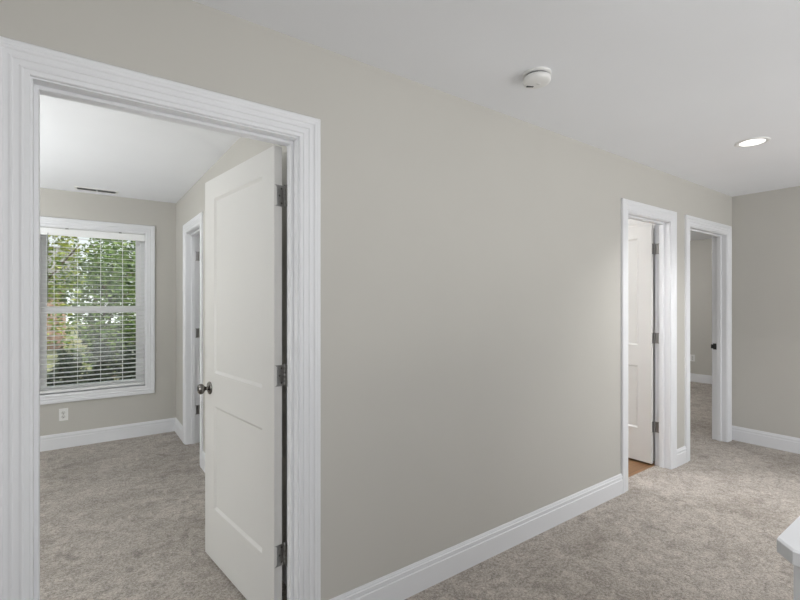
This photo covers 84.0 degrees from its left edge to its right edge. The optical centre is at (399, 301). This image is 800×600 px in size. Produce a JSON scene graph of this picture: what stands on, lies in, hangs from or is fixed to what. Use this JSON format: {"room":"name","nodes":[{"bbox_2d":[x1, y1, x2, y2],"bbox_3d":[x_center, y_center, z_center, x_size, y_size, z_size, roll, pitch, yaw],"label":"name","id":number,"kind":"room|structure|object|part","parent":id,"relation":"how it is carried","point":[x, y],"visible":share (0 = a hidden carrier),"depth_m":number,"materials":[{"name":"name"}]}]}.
{"room":"upstairs hallway","nodes":[
{"label":"upstairs hallway","id":0,"kind":"room"},
{"bbox_2d":[40,188,175,435],"bbox_3d":[-3.796,0.170,3.868,3.546,2.440,0.150,0,0,-36],"label":"wall","id":1,"kind":"structure","parent":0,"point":[161,404],"depth_m":4.56,"materials":[{"name":"beige paint"}]},
{"bbox_2d":[59,408,67,420],"bbox_3d":[-3.186,1.074,4.208,0.070,0.115,0.009,0,0,-36],"label":"wall outlet","id":2,"kind":"object","parent":1,"relation":"attached to","point":[63,413],"visible":1,"depth_m":4.21,"materials":[{"name":"white plastic"}]},
{"bbox_2d":[40,226,144,393],"bbox_3d":[-3.012,0.080,4.370,0.875,1.556,0.082,0,0,-36],"label":"window blind","id":3,"kind":"object","parent":1,"relation":"attached to","point":[44,230],"visible":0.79,"depth_m":4.38,"materials":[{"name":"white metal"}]},
{"bbox_3d":[-3.122,0.103,4.304,0.003,1.497,0.049,0,0,-36],"label":"ladder cord","id":4,"kind":"part","parent":3,"relation":"part of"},
{"bbox_3d":[-3.018,0.848,4.379,0.873,0.020,0.050,0,0,-36],"label":"rail","id":5,"kind":"part","parent":3,"relation":"part of","materials":[{"name":"white plastic"}]},
{"bbox_3d":[-2.971,0.103,4.412,0.003,1.497,0.049,0,0,-36],"label":"ladder cord","id":6,"kind":"part","parent":3,"relation":"part of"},
{"bbox_3d":[-2.821,0.103,4.520,0.003,1.497,0.049,0,0,-36],"label":"ladder cord","id":7,"kind":"part","parent":3,"relation":"part of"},
{"bbox_2d":[40,216,154,404],"bbox_3d":[-3.035,0.087,4.403,1.055,1.745,0.166,0,0,-36],"label":"window","id":8,"kind":"structure","parent":1,"relation":"attached to","point":[147,257],"depth_m":4.51,"materials":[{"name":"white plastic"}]},
{"bbox_3d":[-3.070,-0.283,4.451,0.813,0.801,0.030,0,0,-36],"label":"sash","id":9,"kind":"part","parent":8,"relation":"part of","materials":[{"name":"white plastic"}]},
{"bbox_3d":[-3.051,0.454,4.425,0.813,0.810,0.030,0,0,-36],"label":"sash","id":10,"kind":"part","parent":8,"relation":"part of","materials":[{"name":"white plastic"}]},
{"bbox_2d":[40,418,174,451],"bbox_3d":[-3.795,1.319,3.768,3.430,0.141,0.014,0,0,-36],"label":"baseboard","id":11,"kind":"structure","parent":1,"relation":"attached to","point":[105,434],"depth_m":4.39,"materials":[{"name":"white wood"}]},
{"bbox_2d":[176,137,286,543],"bbox_3d":[-1.344,0.170,3.394,0.116,2.440,3.481,0,0,-36],"label":"wall","id":12,"kind":"structure","parent":0,"point":[192,203],"depth_m":3.35,"materials":[{"name":"beige paint"}]},
{"bbox_2d":[183,212,202,466],"bbox_3d":[-1.837,0.322,4.081,0.150,2.136,0.823,0,0,-36],"label":"door frame","id":13,"kind":"structure","parent":12,"relation":"attached to","point":[193,229],"depth_m":4.32,"materials":[{"name":"white wood"}]},
{"bbox_3d":[-1.783,0.322,4.120,0.017,2.136,0.823,0,0,-36],"label":"casing","id":14,"kind":"part","parent":13,"relation":"part of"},
{"bbox_2d":[195,251,199,414],"bbox_3d":[-1.714,0.362,4.521,0.677,2.020,0.162,0,0,-36],"label":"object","id":15,"kind":"structure","parent":12,"relation":"in","point":[197,253],"depth_m":4.36,"materials":[{"name":"white paint"}]},
{"bbox_2d":[175,418,286,585],"bbox_3d":[-1.393,1.319,3.351,0.014,0.141,3.469,0,0,-36],"label":"baseboard","id":16,"kind":"structure","parent":12,"relation":"attached to","point":[178,426],"depth_m":3.68,"materials":[{"name":"white wood"}]},
{"bbox_2d":[0,0,731,599],"bbox_3d":[1.543,0.170,3.252,10.900,2.440,0.116,0,0,-36],"label":"wall","id":17,"kind":"structure","parent":0,"point":[471,252],"depth_m":2.19,"materials":[{"name":"beige paint"}]},
{"bbox_2d":[0,36,320,599],"bbox_3d":[-0.776,0.322,1.587,1.008,2.136,0.150,0,0,-36],"label":"door frame","id":18,"kind":"structure","parent":17,"relation":"attached to","point":[28,71],"depth_m":1.40,"materials":[{"name":"white wood"}]},
{"bbox_2d":[197,145,286,599],"bbox_3d":[-0.766,0.362,2.136,0.162,2.020,0.853,0,0,-43],"label":"door","id":19,"kind":"structure","parent":17,"relation":"in","point":[245,374],"depth_m":2.05,"materials":[{"name":"white paint"}]},
{"bbox_3d":[-1.024,0.465,2.379,0.014,0.068,0.068,0,0,-43],"label":"knob","id":20,"kind":"part","parent":19,"relation":"part of","materials":[{"name":"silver metal"}]},
{"bbox_2d":[329,446,686,599],"bbox_3d":[-0.192,1.319,1.927,6.536,0.141,0.014,0,0,-36],"label":"baseboard","id":21,"kind":"structure","parent":17,"relation":"attached to","point":[403,583],"depth_m":2.38,"materials":[{"name":"white wood"}]},
{"bbox_2d":[628,224,658,463],"bbox_3d":[1.942,0.362,4.021,0.162,2.020,0.747,0,0,-36],"label":"door","id":22,"kind":"structure","parent":17,"relation":"in","point":[641,248],"depth_m":3.82,"materials":[{"name":"white paint"}]},
{"bbox_2d":[621,198,676,493],"bbox_3d":[1.921,0.322,3.524,0.870,2.136,0.150,0,0,-36],"label":"door frame","id":23,"kind":"structure","parent":17,"relation":"attached to","point":[664,221],"depth_m":3.69,"materials":[{"name":"white wood"}]},
{"bbox_3d":[1.882,0.322,3.578,0.870,2.136,0.017,0,0,-36],"label":"casing","id":24,"kind":"part","parent":23,"relation":"part of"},
{"bbox_2d":[685,215,731,461],"bbox_3d":[2.843,0.322,4.186,1.030,2.136,0.150,0,0,-36],"label":"door frame","id":25,"kind":"structure","parent":17,"relation":"attached to","point":[721,234],"depth_m":4.40,"materials":[{"name":"white wood"}]},
{"bbox_3d":[2.804,0.322,4.240,1.030,2.136,0.017,0,0,-36],"label":"casing","id":26,"kind":"part","parent":25,"relation":"part of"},
{"bbox_3d":[3.152,0.455,4.467,0.012,0.060,0.045,0,0,-36],"label":"strike plate","id":27,"kind":"part","parent":25,"relation":"part of","materials":[{"name":"black metal"}]},
{"bbox_2d":[40,0,799,240],"bbox_3d":[1.673,-1.110,2.811,11.436,0.120,8.247,0,0,-36],"label":"ceiling","id":28,"kind":"structure","parent":0,"point":[672,87],"depth_m":2.12,"materials":[{"name":"white paint"}]},
{"bbox_2d":[74,186,118,193],"bbox_3d":[-2.863,-1.046,4.197,0.344,0.007,0.134,0,0,-36],"label":"ceiling vent","id":29,"kind":"object","parent":28,"relation":"in","point":[75,187],"visible":1,"depth_m":4.19,"materials":[{"name":"white plastic"}]},
{"bbox_2d":[523,66,550,88],"bbox_3d":[0.632,-1.026,2.052,0.127,0.049,0.127,0,0,-36],"label":"smoke detector","id":30,"kind":"object","parent":28,"relation":"attached to","point":[535,77],"visible":1,"depth_m":2.02,"materials":[{"name":"white plastic"}]},
{"bbox_2d":[735,137,770,146],"bbox_3d":[2.324,-1.047,2.932,0.188,0.006,0.188,0,0,-36],"label":"recessed light","id":31,"kind":"object","parent":28,"relation":"in","point":[750,142],"visible":1,"depth_m":2.92,"materials":[{"name":"white plastic"}]},
{"bbox_2d":[40,381,799,599],"bbox_3d":[1.324,1.450,3.299,11.432,0.120,7.047,0,0,-36],"label":"floor","id":32,"kind":"structure","parent":0,"point":[123,519],"depth_m":2.65,"materials":[{"name":"beige carpet"}]},
{"bbox_2d":[628,219,711,460],"bbox_3d":[1.849,0.170,5.707,7.770,2.440,3.747,0,0,-36],"label":"wall","id":33,"kind":"structure","parent":0,"point":[700,250],"depth_m":7.57,"materials":[{"name":"beige paint"}]},
{"bbox_2d":[690,354,694,361],"bbox_3d":[5.060,0.983,7.690,0.009,0.115,0.070,0,0,-36],"label":"wall outlet","id":34,"kind":"object","parent":33,"relation":"attached to","point":[692,357],"visible":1,"depth_m":7.69,"materials":[{"name":"white plastic"}]},
{"bbox_2d":[690,373,711,383],"bbox_3d":[4.915,1.319,7.888,0.014,0.141,3.481,0,0,-36],"label":"baseboard","id":35,"kind":"structure","parent":33,"relation":"attached to","point":[700,378],"depth_m":7.58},
{"bbox_2d":[732,186,799,437],"bbox_3d":[4.699,0.170,2.678,0.116,2.440,4.500,0,0,-36],"label":"wall","id":36,"kind":"structure","parent":0,"point":[765,225],"depth_m":4.25,"materials":[{"name":"beige paint"}]},
{"bbox_2d":[732,425,799,453],"bbox_3d":[4.646,1.319,2.640,0.014,0.141,4.500,0,0,-36],"label":"baseboard","id":37,"kind":"structure","parent":36,"relation":"attached to","point":[756,437],"depth_m":4.24,"materials":[{"name":"white wood"}]},
{"bbox_2d":[777,516,799,599],"bbox_3d":[1.248,0.888,1.045,1.450,1.004,0.220,0,0,-36],"label":"wall","id":38,"kind":"structure","parent":0,"point":[788,542],"depth_m":0.71,"materials":[{"name":"white paint"}]},
{"label":"outside","id":39,"kind":"structure","parent":0,"visible":0},
{"bbox_2d":[47,323,134,382],"bbox_3d":[-15.243,2.040,21.227,60.000,0.200,41.103,0,0,-36],"label":"lawn","id":40,"kind":"structure","parent":39,"point":[72,333],"depth_m":16.81,"materials":[{"name":"green plant"}]},
{"bbox_2d":[47,246,75,349],"bbox_3d":[-18.060,-0.260,18.035,7.900,4.400,5.800,0,0,-36],"label":"brick house","id":41,"kind":"structure","parent":40,"relation":"on","point":[57,247],"depth_m":18.05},
{"bbox_2d":[47,350,85,385],"bbox_3d":[-5.331,1.347,6.851,0.810,1.231,0.667,0,0,-36],"label":"shrub","id":42,"kind":"object","parent":40,"relation":"on","point":[57,351],"visible":0.22,"depth_m":6.88,"materials":[{"name":"green plant"}]},
{"bbox_2d":[47,235,88,348],"bbox_3d":[-7.202,-0.375,8.650,1.919,4.654,1.473,0,0,-36],"label":"leafy tree","id":43,"kind":"object","parent":40,"relation":"on","point":[66,244],"visible":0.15,"depth_m":8.88,"materials":[{"name":"green plant"}]},
{"bbox_2d":[47,238,134,351],"bbox_3d":[-11.275,-0.763,16.525,3.428,5.415,2.263,0,0,-36],"label":"leafy tree","id":44,"kind":"object","parent":40,"relation":"on","point":[109,240],"visible":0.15,"depth_m":16.34,"materials":[{"name":"green plant"}]},
{"bbox_2d":[48,236,135,371],"bbox_3d":[-7.467,0.068,11.283,2.814,4.226,1.864,0,0,-36],"label":"leafy tree","id":45,"kind":"object","parent":40,"relation":"on","point":[104,284],"visible":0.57,"depth_m":11.02,"materials":[{"name":"green plant"}]},
{"bbox_2d":[80,337,121,382],"bbox_3d":[-5.430,1.362,8.026,0.761,1.440,0.636,0,0,-45],"label":"shrub","id":46,"kind":"object","parent":40,"relation":"on","point":[98,340],"visible":0.27,"depth_m":8.03,"materials":[{"name":"green plant"}]},
{"bbox_2d":[78,317,135,357],"bbox_3d":[-9.715,1.265,15.366,2.350,1.629,0.985,0,0,-36],"label":"shrub","id":47,"kind":"object","parent":40,"relation":"on","point":[119,328],"visible":0.12,"depth_m":15.16,"materials":[{"name":"green plant"}]},
{"bbox_2d":[98,240,135,346],"bbox_3d":[-8.016,-0.630,14.277,2.795,5.167,2.208,0,0,-7],"label":"leafy tree","id":48,"kind":"object","parent":40,"relation":"on","point":[133,249],"visible":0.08,"depth_m":13.95,"materials":[{"name":"green plant"}]},
{"bbox_2d":[108,342,135,379],"bbox_3d":[-4.429,1.377,7.470,0.805,1.403,0.638,0,0,-10],"label":"shrub","id":49,"kind":"object","parent":40,"relation":"on","point":[128,347],"visible":0.24,"depth_m":7.31,"materials":[{"name":"green plant"}]}
]}

